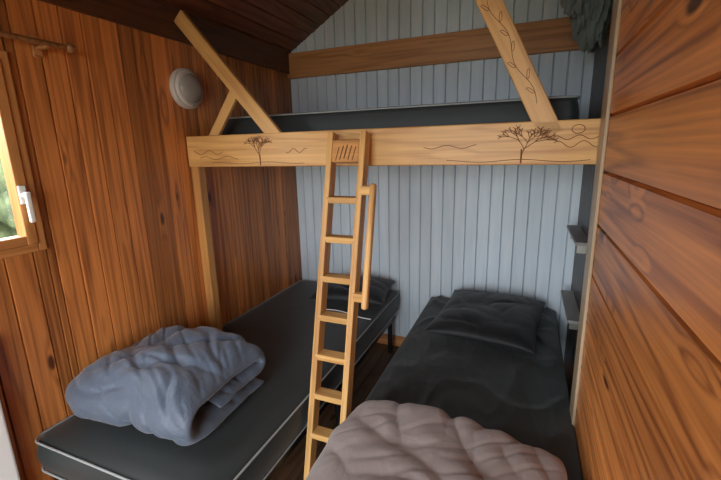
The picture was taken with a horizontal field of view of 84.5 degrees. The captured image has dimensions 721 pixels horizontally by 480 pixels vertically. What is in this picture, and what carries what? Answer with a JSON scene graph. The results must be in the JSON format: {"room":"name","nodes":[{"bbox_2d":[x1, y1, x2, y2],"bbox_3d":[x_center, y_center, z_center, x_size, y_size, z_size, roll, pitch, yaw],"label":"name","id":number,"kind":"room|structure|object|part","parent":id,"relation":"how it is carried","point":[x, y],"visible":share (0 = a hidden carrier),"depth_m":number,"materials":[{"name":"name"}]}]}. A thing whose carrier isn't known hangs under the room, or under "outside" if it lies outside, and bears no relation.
{"room":"cabin bedroom","nodes":[
{"label":"cabin bedroom","id":0,"kind":"room"},
{"bbox_2d":[17,185,25,203],"bbox_3d":[-1.278,-0.171,1.503,0.009,0.070,0.026,4,14,22],"label":"plate","id":1,"kind":"object","parent":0,"point":[21,189],"depth_m":1.50,"materials":[{"name":"silver metal"}]},
{"bbox_2d":[0,0,301,479],"bbox_3d":[-1.331,0.112,1.507,0.018,2.370,4.230,4,14,22],"label":"wall","id":2,"kind":"structure","parent":0,"point":[105,131],"depth_m":1.86,"materials":[{"name":"brown wood"}]},
{"bbox_2d":[0,401,20,479],"bbox_3d":[-1.442,0.747,1.233,0.060,0.700,0.560,4,14,22],"label":"heater","id":3,"kind":"object","parent":2,"relation":"attached to","point":[8,465],"visible":1,"depth_m":1.48,"materials":[{"name":"white metal"}]},
{"bbox_2d":[0,244,38,258],"bbox_3d":[-1.426,0.096,1.296,0.062,0.030,0.645,4,14,22],"label":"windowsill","id":4,"kind":"structure","parent":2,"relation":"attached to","point":[29,248],"depth_m":1.51,"materials":[{"name":"brown wood"}]},
{"bbox_2d":[0,61,38,250],"bbox_3d":[-1.400,-0.252,1.223,0.100,0.680,0.607,4,14,22],"label":"window","id":5,"kind":"structure","parent":2,"relation":"in","point":[11,161],"depth_m":1.49,"materials":[{"name":"brown wood"}]},
{"bbox_3d":[-1.419,0.063,1.285,0.058,0.038,0.569,4,14,22],"label":"sash bottom","id":6,"kind":"part","parent":5,"relation":"part of","materials":[{"name":"brown wood"}]},
{"bbox_3d":[-1.249,-0.123,1.502,0.014,0.117,0.020,4,14,22],"label":"handle","id":7,"kind":"part","parent":5,"relation":"part of","materials":[{"name":"silver metal"}]},
{"bbox_2d":[0,50,46,249],"bbox_3d":[-1.306,-0.323,1.520,0.062,0.740,0.030,4,14,22],"label":"frame","id":8,"kind":"object","parent":2,"relation":"attached to","point":[6,69],"visible":0.6,"depth_m":1.50,"materials":[{"name":"brown wood"}]},
{"bbox_2d":[0,30,75,57],"bbox_3d":[-1.379,-0.646,1.115,0.088,0.075,1.094,4,14,22],"label":"curtain rod","id":9,"kind":"object","parent":2,"relation":"attached to","point":[38,45],"visible":1,"depth_m":1.51,"materials":[{"name":"brown wood"}]},
{"bbox_3d":[-1.362,-0.645,1.089,0.020,0.020,1.060,4,14,22],"label":"rod","id":10,"kind":"part","parent":9,"relation":"part of","materials":[{"name":"brown wood"}]},
{"bbox_3d":[-1.246,-0.744,1.528,0.011,0.075,0.036,4,14,22],"label":"bracket plate","id":11,"kind":"part","parent":9,"relation":"part of","materials":[{"name":"brown wood"}]},
{"bbox_2d":[39,0,289,73],"bbox_3d":[-1.337,-0.939,1.258,0.022,0.160,4.150,4,14,22],"label":"ceiling beam","id":12,"kind":"structure","parent":2,"relation":"attached to","point":[154,17],"depth_m":2.06,"materials":[{"name":"brown wood"}]},
{"bbox_2d":[169,68,202,108],"bbox_3d":[-0.937,-0.832,2.182,0.081,0.212,0.212,4,14,22],"label":"wall lamp","id":13,"kind":"object","parent":2,"relation":"attached to","point":[186,89],"visible":1,"depth_m":2.14,"materials":[{"name":"grey"}]},
{"bbox_2d":[156,0,348,52],"bbox_3d":[-0.804,-1.331,0.933,1.352,0.799,4.240,4,14,22],"label":"ceiling","id":14,"kind":"structure","parent":0,"point":[282,24],"depth_m":2.58,"materials":[{"name":"brown wood"}]},
{"bbox_2d":[271,343,398,479],"bbox_3d":[-0.320,1.344,1.374,2.170,0.018,4.230,4,14,22],"label":"floor","id":15,"kind":"structure","parent":0,"point":[369,371],"depth_m":2.61,"materials":[{"name":"brown wood"}]},
{"bbox_2d":[35,280,398,479],"bbox_3d":[-0.500,0.836,2.425,0.914,0.508,2.118,4,14,22],"label":"bed","id":16,"kind":"object","parent":15,"relation":"on","point":[255,439],"visible":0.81,"depth_m":1.66,"materials":[{"name":"grey fabric"}]},
{"bbox_2d":[65,325,265,445],"bbox_3d":[-0.843,0.589,1.765,0.695,0.276,0.589,3,14,20],"label":"duvet","id":17,"kind":"object","parent":16,"relation":"on","point":[177,383],"visible":1,"depth_m":1.59,"materials":[{"name":"grey fabric"}]},
{"bbox_3d":[-0.120,0.814,2.259,0.030,0.053,2.038,4,14,22],"label":"frame rail","id":18,"kind":"part","parent":16,"relation":"part of","materials":[{"name":"black metal"}]},
{"bbox_3d":[-0.130,0.974,2.301,0.036,0.279,0.036,4,14,22],"label":"leg","id":19,"kind":"part","parent":16,"relation":"part of","materials":[{"name":"brown wood"}]},
{"bbox_2d":[326,309,370,319],"bbox_3d":[-0.113,0.498,2.706,0.423,0.007,0.048,5,14,26],"label":"cord","id":20,"kind":"object","parent":16,"relation":"on","point":[326,309],"visible":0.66,"depth_m":2.72,"materials":[{"name":"white plastic"}]},
{"bbox_2d":[309,276,394,304],"bbox_3d":[-0.051,0.359,2.998,0.560,0.126,0.419,2,13,15],"label":"pillow","id":21,"kind":"object","parent":16,"relation":"on","point":[379,288],"visible":0.53,"depth_m":2.87,"materials":[{"name":"black fabric"}]},
{"bbox_3d":[0.235,0.767,3.164,0.036,0.279,0.036,4,14,22],"label":"leg","id":22,"kind":"part","parent":16,"relation":"part of","materials":[{"name":"black metal"}]},
{"bbox_2d":[304,130,376,479],"bbox_3d":[-0.081,0.378,1.767,0.251,1.680,0.473,4,14,22],"label":"ladder","id":23,"kind":"object","parent":15,"relation":"on","point":[353,150],"visible":0.94,"depth_m":1.76,"materials":[{"name":"brown wood"}]},
{"bbox_3d":[-0.184,0.371,1.809,0.028,1.718,0.060,4,0,22],"label":"rail","id":24,"kind":"part","parent":23,"relation":"part of","materials":[{"name":"brown wood"}]},
{"bbox_3d":[-0.038,0.381,1.750,0.028,1.718,0.060,4,0,22],"label":"rail","id":25,"kind":"part","parent":23,"relation":"part of","materials":[{"name":"brown wood"}]},
{"bbox_2d":[174,0,600,329],"bbox_3d":[0.215,-0.408,2.389,2.102,2.918,1.159,4,14,22],"label":"bunk bed","id":26,"kind":"object","parent":15,"relation":"on","point":[545,139],"visible":1,"depth_m":1.75,"materials":[{"name":"brown wood"}]},
{"bbox_3d":[-0.917,0.321,2.450,0.056,1.523,0.052,4,14,22],"label":"post","id":27,"kind":"part","parent":26,"relation":"part of","materials":[{"name":"brown wood"}]},
{"bbox_2d":[222,95,579,134],"bbox_3d":[0.203,-0.673,2.394,1.890,0.187,0.890,4,14,22],"label":"mattress","id":28,"kind":"object","parent":26,"relation":"on","point":[566,107],"visible":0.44,"depth_m":1.91,"materials":[{"name":"grey fabric"}]},
{"bbox_2d":[365,296,582,479],"bbox_3d":[0.551,0.901,2.028,0.884,0.511,2.060,4,14,22],"label":"bed","id":29,"kind":"object","parent":15,"relation":"on","point":[523,395],"visible":0.64,"depth_m":1.91,"materials":[{"name":"grey fabric"}]},
{"bbox_2d":[305,400,567,479],"bbox_3d":[0.199,0.758,1.189,0.778,0.203,0.712,5,15,27],"label":"duvet","id":30,"kind":"object","parent":29,"relation":"on","point":[380,439],"visible":1,"depth_m":1.27,"materials":[{"name":"fabric"}]},
{"bbox_2d":[424,289,545,353],"bbox_3d":[0.807,0.463,2.504,0.620,0.131,0.699,6,15,28],"label":"pillow","id":31,"kind":"object","parent":29,"relation":"on","point":[504,320],"visible":1,"depth_m":2.34,"materials":[{"name":"black fabric"}]},
{"bbox_2d":[291,0,594,360],"bbox_3d":[0.444,-0.622,2.898,2.157,3.097,0.018,4,14,22],"label":"wall","id":32,"kind":"structure","parent":0,"point":[440,230],"depth_m":2.84,"materials":[{"name":"white wood"}]},
{"bbox_2d":[376,333,405,346],"bbox_3d":[0.466,0.847,3.222,2.070,0.090,0.014,4,14,22],"label":"baseboard","id":33,"kind":"structure","parent":32,"relation":"attached to","point":[396,340],"depth_m":3.29,"materials":[{"name":"brown wood"}]},
{"bbox_2d":[288,17,580,78],"bbox_3d":[0.407,-1.290,2.718,2.105,0.182,0.044,4,14,22],"label":"board","id":34,"kind":"object","parent":32,"relation":"attached to","point":[551,35],"visible":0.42,"depth_m":2.68,"materials":[{"name":"brown wood"}]},
{"bbox_2d":[564,17,611,399],"bbox_3d":[1.189,-0.227,1.986,0.018,2.700,1.305,4,14,22],"label":"wall","id":35,"kind":"structure","parent":0,"point":[600,57],"depth_m":2.31,"materials":[{"name":"grey wood"}]},
{"bbox_2d":[561,290,579,329],"bbox_3d":[1.243,0.413,2.353,0.073,0.068,0.500,4,14,22],"label":"wall shelf","id":36,"kind":"object","parent":35,"relation":"attached to","point":[572,313],"visible":0.8,"depth_m":2.28,"materials":[{"name":"grey"}]},
{"bbox_2d":[567,225,587,253],"bbox_3d":[1.233,-0.006,2.257,0.073,0.068,0.500,4,14,22],"label":"wall shelf","id":37,"kind":"object","parent":35,"relation":"attached to","point":[577,234],"visible":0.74,"depth_m":2.14,"materials":[{"name":"grey"}]},
{"bbox_2d":[560,0,612,54],"bbox_3d":[1.063,-1.163,1.835,0.398,0.564,0.285,-8,14,-26],"label":"jacket","id":38,"kind":"object","parent":35,"relation":"hanging from","point":[590,20],"visible":1,"depth_m":1.80,"materials":[{"name":"green fabric"}]},
{"bbox_2d":[575,0,720,479],"bbox_3d":[0.335,0.197,0.152,0.030,2.768,3.023,4,14,22],"label":"wall","id":39,"kind":"structure","parent":0,"point":[649,403],"depth_m":0.78,"materials":[{"name":"brown wood"}]},
{"bbox_2d":[569,0,622,428],"bbox_3d":[0.872,-0.083,1.483,0.012,2.660,0.107,4,14,22],"label":"trim","id":40,"kind":"structure","parent":39,"relation":"attached to","point":[617,4],"depth_m":1.45,"materials":[{"name":"brown wood"}]},
{"label":"outside","id":41,"kind":"structure","parent":0,"visible":0},
{"label":"ground","id":42,"kind":"structure","parent":41,"visible":0},
{"bbox_2d":[0,157,17,237],"bbox_3d":[-7.966,-0.204,4.511,5.270,4.699,14.704,4,14,22],"label":"hedge","id":43,"kind":"object","parent":42,"relation":"on","point":[7,222],"visible":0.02,"depth_m":5.76,"materials":[{"name":"green plant"}]}
]}

